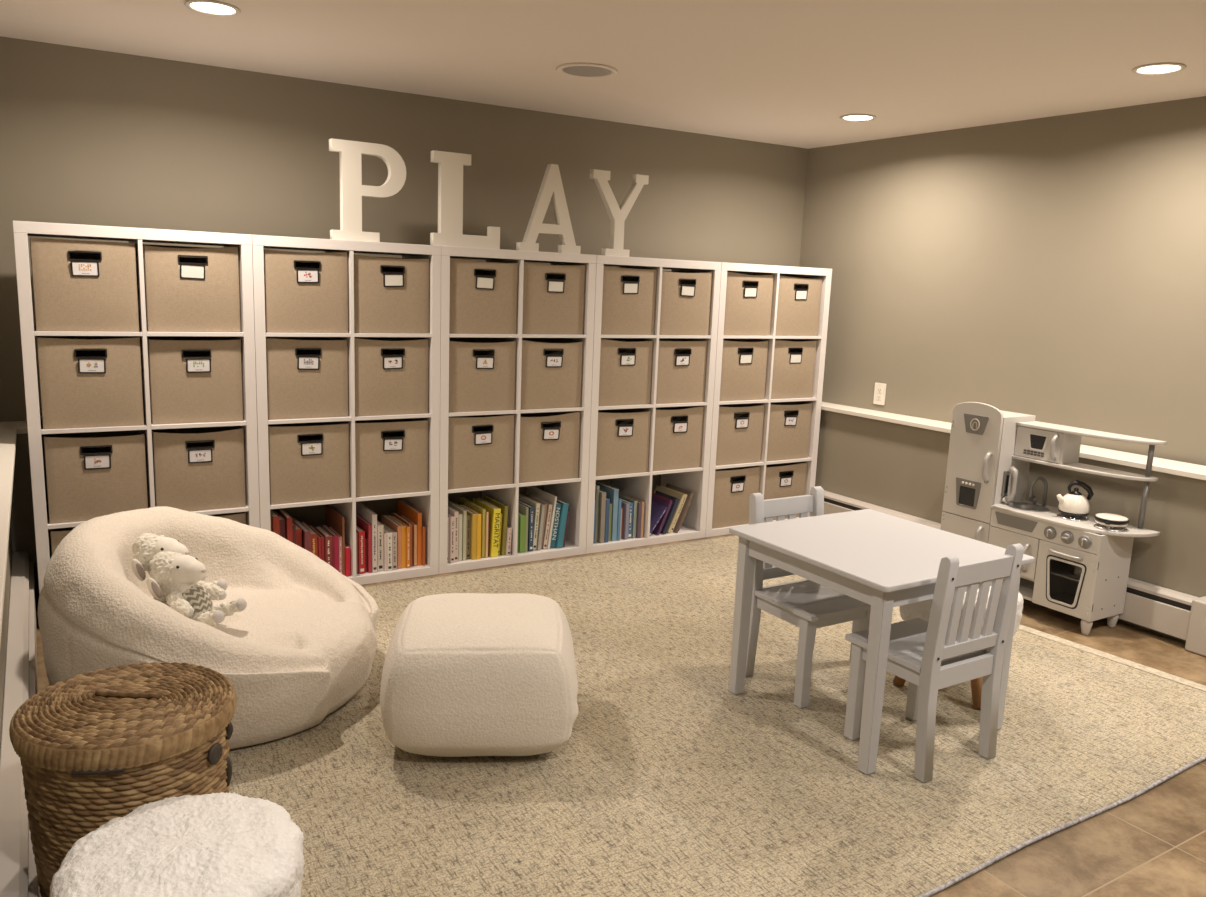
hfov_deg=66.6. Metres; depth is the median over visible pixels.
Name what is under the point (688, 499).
book
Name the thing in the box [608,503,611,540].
book
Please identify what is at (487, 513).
book
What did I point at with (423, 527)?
book
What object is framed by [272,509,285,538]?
book
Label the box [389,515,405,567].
book
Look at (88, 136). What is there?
wall
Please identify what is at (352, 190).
letter
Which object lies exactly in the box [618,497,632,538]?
book
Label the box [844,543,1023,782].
chair
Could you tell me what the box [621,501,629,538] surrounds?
book
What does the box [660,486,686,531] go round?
book
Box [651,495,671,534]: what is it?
book
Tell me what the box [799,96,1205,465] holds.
wall
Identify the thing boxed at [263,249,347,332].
storage bin
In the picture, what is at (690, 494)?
book
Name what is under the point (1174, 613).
baseboard heater
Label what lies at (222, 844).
stool
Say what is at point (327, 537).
book
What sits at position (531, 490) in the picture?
book
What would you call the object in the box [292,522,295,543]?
book
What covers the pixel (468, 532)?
book
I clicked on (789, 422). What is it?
storage bin
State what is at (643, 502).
book
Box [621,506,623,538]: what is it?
book
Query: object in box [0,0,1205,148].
ceiling
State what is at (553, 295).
storage bin
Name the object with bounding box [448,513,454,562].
book
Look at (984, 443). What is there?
fridge
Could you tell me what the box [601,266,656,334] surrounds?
storage bin
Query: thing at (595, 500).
book
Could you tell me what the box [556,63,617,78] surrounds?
ceiling speaker
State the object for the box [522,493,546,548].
book
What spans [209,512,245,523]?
storage bin
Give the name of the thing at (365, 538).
book
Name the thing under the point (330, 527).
book
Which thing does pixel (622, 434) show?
storage bin
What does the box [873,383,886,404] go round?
wall outlet
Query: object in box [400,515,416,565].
book
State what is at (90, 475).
storage bin
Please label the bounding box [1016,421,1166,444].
shelf
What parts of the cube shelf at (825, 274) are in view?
panel, panel, panel, panel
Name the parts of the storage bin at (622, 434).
label frame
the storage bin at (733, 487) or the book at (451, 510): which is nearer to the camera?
the book at (451, 510)
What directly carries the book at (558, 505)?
on the cube shelf at (573, 491)
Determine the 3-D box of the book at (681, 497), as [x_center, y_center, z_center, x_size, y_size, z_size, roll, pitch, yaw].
[0.328,0.327,4.996,0.103,0.203,0.249,-4,12,-31]
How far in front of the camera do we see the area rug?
2.55 m
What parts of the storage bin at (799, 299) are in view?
label frame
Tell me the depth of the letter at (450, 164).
3.97 m
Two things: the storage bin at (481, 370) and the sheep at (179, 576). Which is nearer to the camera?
the sheep at (179, 576)
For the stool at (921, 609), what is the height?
0.381 m
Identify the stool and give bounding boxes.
[49,792,304,896]
[893,586,1023,708]
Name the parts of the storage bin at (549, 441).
label frame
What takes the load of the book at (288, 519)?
on the cube shelf at (426, 502)
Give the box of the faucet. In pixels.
[1028,477,1047,505]
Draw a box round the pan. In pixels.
[1094,513,1129,526]
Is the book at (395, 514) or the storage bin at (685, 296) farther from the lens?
the storage bin at (685, 296)
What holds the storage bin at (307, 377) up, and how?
on the cube shelf at (426, 502)
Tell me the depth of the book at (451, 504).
4.26 m
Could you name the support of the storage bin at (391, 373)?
on the cube shelf at (426, 502)
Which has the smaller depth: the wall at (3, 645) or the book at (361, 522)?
the wall at (3, 645)
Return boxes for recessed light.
[184,0,240,15]
[840,114,875,120]
[1132,63,1185,74]
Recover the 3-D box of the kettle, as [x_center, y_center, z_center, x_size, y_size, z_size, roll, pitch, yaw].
[1.976,0.203,3.843,0.117,0.146,0.117,-6,13,-39]
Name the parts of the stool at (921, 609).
leg, leg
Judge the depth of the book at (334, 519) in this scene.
4.01 m
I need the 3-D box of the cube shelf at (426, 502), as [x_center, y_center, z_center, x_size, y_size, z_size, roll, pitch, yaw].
[-1.148,-0.157,4.019,0.769,1.464,0.385,-4,12,-31]
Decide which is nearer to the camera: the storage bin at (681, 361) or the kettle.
the kettle
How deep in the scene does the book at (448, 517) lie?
4.23 m
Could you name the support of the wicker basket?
on the floor
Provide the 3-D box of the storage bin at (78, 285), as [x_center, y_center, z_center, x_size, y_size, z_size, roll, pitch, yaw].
[-1.933,-0.609,3.423,0.325,0.322,0.352,-4,12,-32]
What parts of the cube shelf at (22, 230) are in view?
panel, panel, panel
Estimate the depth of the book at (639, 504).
4.75 m
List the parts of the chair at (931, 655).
leg, leg, seat, leg, rail, rail, leg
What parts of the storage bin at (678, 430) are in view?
label frame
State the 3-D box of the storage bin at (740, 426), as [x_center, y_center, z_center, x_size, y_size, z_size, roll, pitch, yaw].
[0.662,-0.103,5.149,0.325,0.324,0.352,-4,12,-31]
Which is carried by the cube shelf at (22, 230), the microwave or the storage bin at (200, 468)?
the storage bin at (200, 468)
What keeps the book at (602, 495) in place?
on the cube shelf at (695, 480)
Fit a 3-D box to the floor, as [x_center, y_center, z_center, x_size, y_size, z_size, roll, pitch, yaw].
[1.170,1.012,2.361,5.600,0.080,7.200,-4,12,-31]
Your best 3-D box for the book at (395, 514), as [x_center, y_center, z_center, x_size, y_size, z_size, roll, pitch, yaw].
[-0.928,0.416,4.236,0.016,0.198,0.237,-4,12,-31]
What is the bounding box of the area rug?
[229,535,1205,896]
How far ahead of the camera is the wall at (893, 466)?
4.20 m
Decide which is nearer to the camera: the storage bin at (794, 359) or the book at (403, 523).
the book at (403, 523)
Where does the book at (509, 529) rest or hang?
on the cube shelf at (573, 491)
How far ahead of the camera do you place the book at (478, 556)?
4.29 m
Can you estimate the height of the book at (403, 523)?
0.190 m
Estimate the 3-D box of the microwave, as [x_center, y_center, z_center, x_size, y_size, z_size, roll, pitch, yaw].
[1.916,-0.021,3.993,0.162,0.135,0.211,-4,12,-31]
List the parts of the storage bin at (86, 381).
label frame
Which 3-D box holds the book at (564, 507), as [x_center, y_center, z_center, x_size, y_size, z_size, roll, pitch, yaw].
[-0.256,0.361,4.614,0.058,0.226,0.226,-4,12,-31]
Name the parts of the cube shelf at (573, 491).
panel, panel, panel, panel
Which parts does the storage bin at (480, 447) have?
label frame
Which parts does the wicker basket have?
lid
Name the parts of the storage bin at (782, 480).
label frame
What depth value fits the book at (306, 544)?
3.87 m
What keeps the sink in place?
in the toy kitchen
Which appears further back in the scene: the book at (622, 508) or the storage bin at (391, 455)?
the book at (622, 508)
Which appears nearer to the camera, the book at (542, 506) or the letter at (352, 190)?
the letter at (352, 190)
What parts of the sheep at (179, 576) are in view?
arm, leg, arm, leg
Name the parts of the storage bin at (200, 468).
label frame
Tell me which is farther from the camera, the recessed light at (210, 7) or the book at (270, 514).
the book at (270, 514)
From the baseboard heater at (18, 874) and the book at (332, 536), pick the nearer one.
the baseboard heater at (18, 874)
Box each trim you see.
[0,421,40,433]
[0,429,16,643]
[821,402,1205,480]
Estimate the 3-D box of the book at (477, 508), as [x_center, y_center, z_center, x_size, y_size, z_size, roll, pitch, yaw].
[-0.631,0.376,4.429,0.014,0.232,0.274,-4,12,-31]
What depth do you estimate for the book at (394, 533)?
4.09 m
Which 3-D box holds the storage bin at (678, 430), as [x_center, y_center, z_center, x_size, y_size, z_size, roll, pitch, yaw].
[0.308,-0.080,4.931,0.316,0.327,0.352,-4,12,-31]
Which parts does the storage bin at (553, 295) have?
label frame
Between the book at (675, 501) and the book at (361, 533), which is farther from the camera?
the book at (675, 501)
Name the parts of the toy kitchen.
freezer door, door handle, cabinet door, door handle, control panel, knob, oven door, door handle, knob, burner, knob, burner, shelf post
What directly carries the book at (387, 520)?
on the cube shelf at (426, 502)
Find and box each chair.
[38,506,377,748]
[745,486,870,707]
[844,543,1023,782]
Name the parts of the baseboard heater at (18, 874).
plate, panel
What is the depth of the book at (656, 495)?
4.93 m
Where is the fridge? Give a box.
[942,402,1035,523]
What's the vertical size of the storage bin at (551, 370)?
0.323 m
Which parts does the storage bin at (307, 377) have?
label frame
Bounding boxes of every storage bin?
[30,237,138,331]
[37,336,143,428]
[44,430,147,523]
[50,527,74,554]
[143,244,240,331]
[147,336,242,423]
[151,426,245,510]
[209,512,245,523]
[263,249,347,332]
[266,337,347,419]
[268,421,349,504]
[354,255,428,332]
[354,337,428,415]
[355,418,427,496]
[448,414,513,488]
[449,258,517,333]
[449,337,515,411]
[519,411,579,482]
[521,338,582,409]
[522,262,584,333]
[596,408,650,475]
[598,338,652,405]
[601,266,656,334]
[653,406,703,470]
[656,338,706,403]
[659,271,711,334]
[712,466,759,528]
[716,403,763,465]
[720,339,767,400]
[724,271,773,335]
[764,461,806,519]
[767,401,811,460]
[771,339,816,398]
[775,276,821,335]
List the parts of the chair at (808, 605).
leg, rail, rail, leg, seat, leg, leg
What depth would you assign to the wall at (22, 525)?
3.66 m
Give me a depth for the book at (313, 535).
3.90 m
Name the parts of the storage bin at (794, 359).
label frame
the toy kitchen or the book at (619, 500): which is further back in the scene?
the book at (619, 500)
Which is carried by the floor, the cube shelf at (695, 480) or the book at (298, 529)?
the cube shelf at (695, 480)
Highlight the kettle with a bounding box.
[1057,480,1093,516]
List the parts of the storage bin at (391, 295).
label frame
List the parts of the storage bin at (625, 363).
label frame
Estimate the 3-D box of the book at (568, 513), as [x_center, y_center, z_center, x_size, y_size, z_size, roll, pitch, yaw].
[-0.232,0.382,4.617,0.036,0.185,0.195,-4,12,-31]
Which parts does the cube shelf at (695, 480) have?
panel, panel, panel, panel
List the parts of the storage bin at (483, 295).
label frame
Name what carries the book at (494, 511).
on the cube shelf at (573, 491)
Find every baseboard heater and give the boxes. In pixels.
[0,551,40,896]
[824,490,1205,656]
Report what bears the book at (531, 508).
on the cube shelf at (573, 491)
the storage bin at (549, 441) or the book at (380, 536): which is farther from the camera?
the storage bin at (549, 441)
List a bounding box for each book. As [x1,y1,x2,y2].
[270,509,279,534]
[270,514,272,531]
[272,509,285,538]
[276,508,292,542]
[292,517,310,551]
[292,520,301,546]
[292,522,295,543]
[301,521,317,556]
[309,525,324,560]
[314,526,331,565]
[318,535,321,559]
[321,524,338,570]
[322,526,333,567]
[326,504,344,575]
[329,526,342,574]
[345,543,350,575]
[356,501,376,572]
[356,513,371,572]
[356,525,364,573]
[356,532,357,573]
[365,538,366,571]
[377,521,383,570]
[382,515,401,568]
[383,523,396,569]
[383,526,391,570]
[383,531,386,570]
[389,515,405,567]
[392,512,411,565]
[392,516,409,567]
[398,500,421,564]
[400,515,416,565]
[422,525,424,565]
[447,517,448,561]
[448,500,466,559]
[448,506,458,561]
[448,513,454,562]
[456,503,476,559]
[458,512,462,560]
[460,497,485,556]
[462,504,480,558]
[466,514,470,558]
[473,498,500,556]
[483,495,507,554]
[485,511,488,557]
[488,515,489,555]
[498,513,501,554]
[505,526,511,554]
[517,514,519,552]
[518,500,533,550]
[518,502,528,550]
[518,512,525,552]
[519,494,539,549]
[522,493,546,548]
[522,494,544,549]
[526,486,556,548]
[529,495,552,548]
[550,502,561,547]
[555,499,568,547]
[563,510,569,546]
[593,500,595,543]
[594,488,597,542]
[595,481,618,540]
[595,484,599,541]
[597,490,605,542]
[604,498,609,542]
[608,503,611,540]
[617,498,621,540]
[618,495,635,537]
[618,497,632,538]
[619,494,637,537]
[620,493,644,536]
[621,494,641,537]
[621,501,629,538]
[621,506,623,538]
[650,501,666,534]
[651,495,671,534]
[652,493,672,501]
[654,486,684,532]
[655,491,679,533]
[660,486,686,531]
[666,483,693,529]
[673,497,691,532]
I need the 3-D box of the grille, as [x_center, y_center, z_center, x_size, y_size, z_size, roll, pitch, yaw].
[-0.064,-1.511,3.676,0.195,0.005,0.195,-4,12,-31]
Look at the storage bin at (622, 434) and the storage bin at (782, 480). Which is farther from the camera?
the storage bin at (782, 480)
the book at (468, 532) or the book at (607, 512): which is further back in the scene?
the book at (607, 512)
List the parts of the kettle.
spout, lid, handle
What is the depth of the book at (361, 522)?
4.04 m
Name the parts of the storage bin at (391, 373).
label frame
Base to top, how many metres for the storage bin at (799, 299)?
0.324 m
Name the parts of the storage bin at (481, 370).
label frame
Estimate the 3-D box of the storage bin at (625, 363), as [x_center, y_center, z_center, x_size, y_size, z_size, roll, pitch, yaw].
[0.026,-0.406,4.694,0.316,0.329,0.352,-4,12,-31]
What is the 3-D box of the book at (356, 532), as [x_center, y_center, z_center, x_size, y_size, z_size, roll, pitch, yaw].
[-1.127,0.442,4.084,0.018,0.185,0.198,-4,12,-31]
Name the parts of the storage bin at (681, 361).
label frame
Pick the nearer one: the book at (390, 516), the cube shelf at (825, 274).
the book at (390, 516)
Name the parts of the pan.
lid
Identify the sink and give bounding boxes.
[1006,502,1048,511]
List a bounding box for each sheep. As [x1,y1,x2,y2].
[131,533,226,605]
[147,551,246,625]
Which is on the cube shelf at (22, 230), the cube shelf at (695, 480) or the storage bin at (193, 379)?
the storage bin at (193, 379)
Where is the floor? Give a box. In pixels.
[36,534,1205,896]
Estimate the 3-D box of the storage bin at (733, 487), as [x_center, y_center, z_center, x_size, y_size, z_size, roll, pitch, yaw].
[0.650,0.241,5.208,0.325,0.324,0.352,-4,12,-31]
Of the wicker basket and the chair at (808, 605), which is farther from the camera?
the chair at (808, 605)
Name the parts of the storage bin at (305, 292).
label frame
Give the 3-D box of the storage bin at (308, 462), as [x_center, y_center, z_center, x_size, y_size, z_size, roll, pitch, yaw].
[-1.299,0.034,3.948,0.325,0.323,0.352,-4,12,-31]
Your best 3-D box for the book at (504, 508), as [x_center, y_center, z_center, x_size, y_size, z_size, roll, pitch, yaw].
[-0.530,0.369,4.469,0.029,0.239,0.249,-4,12,-31]
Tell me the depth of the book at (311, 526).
3.92 m
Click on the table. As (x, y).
(882, 561)
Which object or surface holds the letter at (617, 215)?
on the cube shelf at (695, 480)
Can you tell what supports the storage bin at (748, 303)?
on the cube shelf at (825, 274)
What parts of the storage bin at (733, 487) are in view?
label frame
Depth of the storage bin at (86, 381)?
3.35 m
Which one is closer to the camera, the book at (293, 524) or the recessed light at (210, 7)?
the recessed light at (210, 7)
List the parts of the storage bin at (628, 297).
label frame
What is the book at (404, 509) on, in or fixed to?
on the cube shelf at (426, 502)
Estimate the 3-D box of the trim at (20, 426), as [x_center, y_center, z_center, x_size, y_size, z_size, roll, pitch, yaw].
[-0.671,-0.200,4.675,4.229,0.022,0.201,-4,12,-31]
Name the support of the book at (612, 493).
on the cube shelf at (695, 480)
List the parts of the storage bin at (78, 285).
label frame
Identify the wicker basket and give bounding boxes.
[9,662,236,896]
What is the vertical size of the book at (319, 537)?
0.185 m
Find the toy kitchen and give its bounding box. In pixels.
[940,402,1166,634]
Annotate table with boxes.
[729,509,1034,774]
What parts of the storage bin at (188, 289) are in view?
label frame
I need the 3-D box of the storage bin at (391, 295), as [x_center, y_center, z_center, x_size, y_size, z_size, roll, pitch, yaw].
[-0.973,-0.676,4.012,0.325,0.322,0.352,-4,12,-31]
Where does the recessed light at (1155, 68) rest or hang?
in the ceiling
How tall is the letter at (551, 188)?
0.395 m
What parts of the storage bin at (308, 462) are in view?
label frame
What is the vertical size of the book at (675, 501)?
0.191 m
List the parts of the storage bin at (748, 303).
label frame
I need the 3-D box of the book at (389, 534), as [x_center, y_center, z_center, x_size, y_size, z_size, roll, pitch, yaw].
[-0.992,0.442,4.147,0.023,0.172,0.187,-4,12,-31]
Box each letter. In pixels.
[329,138,405,241]
[430,150,499,248]
[516,164,580,253]
[590,169,648,256]
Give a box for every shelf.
[13,221,259,594]
[252,235,440,584]
[439,246,595,573]
[586,255,721,553]
[705,262,831,536]
[1012,455,1157,480]
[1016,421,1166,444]
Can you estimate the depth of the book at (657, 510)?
4.85 m
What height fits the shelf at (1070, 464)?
0.013 m
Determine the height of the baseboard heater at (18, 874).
0.179 m
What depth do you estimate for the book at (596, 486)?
4.64 m
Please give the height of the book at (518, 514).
0.190 m
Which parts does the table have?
leg, leg, leg, leg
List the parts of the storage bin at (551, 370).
label frame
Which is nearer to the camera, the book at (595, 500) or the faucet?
the faucet
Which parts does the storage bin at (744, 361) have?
label frame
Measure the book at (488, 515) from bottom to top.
0.200 m
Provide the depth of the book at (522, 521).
4.42 m
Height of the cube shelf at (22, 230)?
1.464 m
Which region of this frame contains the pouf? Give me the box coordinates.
[380,593,577,756]
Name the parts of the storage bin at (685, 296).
label frame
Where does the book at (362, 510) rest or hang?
on the cube shelf at (426, 502)
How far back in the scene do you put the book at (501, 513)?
4.37 m
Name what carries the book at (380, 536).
on the cube shelf at (426, 502)
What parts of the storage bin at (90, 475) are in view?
label frame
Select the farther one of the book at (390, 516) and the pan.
the book at (390, 516)
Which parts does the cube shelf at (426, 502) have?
panel, panel, panel, panel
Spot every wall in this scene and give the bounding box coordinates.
[0,36,807,421]
[0,527,11,745]
[10,433,660,595]
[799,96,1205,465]
[815,410,1205,642]
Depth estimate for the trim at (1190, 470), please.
4.00 m
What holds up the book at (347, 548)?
on the cube shelf at (426, 502)
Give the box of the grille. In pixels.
[563,66,610,76]
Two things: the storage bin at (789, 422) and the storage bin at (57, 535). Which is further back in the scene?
the storage bin at (789, 422)
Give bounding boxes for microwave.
[1014,426,1062,462]
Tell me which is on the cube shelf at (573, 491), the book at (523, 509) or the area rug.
the book at (523, 509)
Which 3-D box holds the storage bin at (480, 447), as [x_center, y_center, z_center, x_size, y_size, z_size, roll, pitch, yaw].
[-0.640,-0.014,4.348,0.325,0.329,0.352,-4,12,-32]
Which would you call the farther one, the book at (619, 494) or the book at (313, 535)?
the book at (619, 494)
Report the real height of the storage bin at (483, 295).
0.325 m
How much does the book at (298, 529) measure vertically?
0.225 m
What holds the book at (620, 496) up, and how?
on the cube shelf at (695, 480)
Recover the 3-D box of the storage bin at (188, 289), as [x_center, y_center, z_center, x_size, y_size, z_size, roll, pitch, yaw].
[-1.632,-0.632,3.613,0.325,0.326,0.352,-4,12,-31]
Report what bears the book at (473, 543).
on the cube shelf at (573, 491)
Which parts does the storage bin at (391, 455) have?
label frame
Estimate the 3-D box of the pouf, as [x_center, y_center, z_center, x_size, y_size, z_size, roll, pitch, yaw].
[-0.357,0.650,2.718,0.559,0.370,0.567,1,10,-6]
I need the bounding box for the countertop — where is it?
[991,500,1159,536]
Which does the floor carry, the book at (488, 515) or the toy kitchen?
the toy kitchen
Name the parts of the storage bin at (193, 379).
label frame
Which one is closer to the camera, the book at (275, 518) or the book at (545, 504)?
the book at (275, 518)
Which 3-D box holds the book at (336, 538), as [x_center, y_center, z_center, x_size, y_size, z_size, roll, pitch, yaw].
[-1.203,0.447,4.047,0.020,0.182,0.209,-4,12,-31]
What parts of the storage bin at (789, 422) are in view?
label frame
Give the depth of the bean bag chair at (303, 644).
2.64 m
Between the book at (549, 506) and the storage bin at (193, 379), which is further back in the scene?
the book at (549, 506)
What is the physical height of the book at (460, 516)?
0.222 m
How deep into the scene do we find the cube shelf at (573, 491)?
4.30 m
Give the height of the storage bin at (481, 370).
0.321 m
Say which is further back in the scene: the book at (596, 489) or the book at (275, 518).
the book at (596, 489)
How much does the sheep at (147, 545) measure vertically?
0.234 m
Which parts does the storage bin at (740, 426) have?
label frame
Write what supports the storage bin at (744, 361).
on the cube shelf at (825, 274)
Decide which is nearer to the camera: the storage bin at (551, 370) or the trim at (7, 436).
the trim at (7, 436)
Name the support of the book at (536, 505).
on the cube shelf at (573, 491)
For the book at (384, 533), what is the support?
on the cube shelf at (426, 502)
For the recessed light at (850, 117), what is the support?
in the ceiling

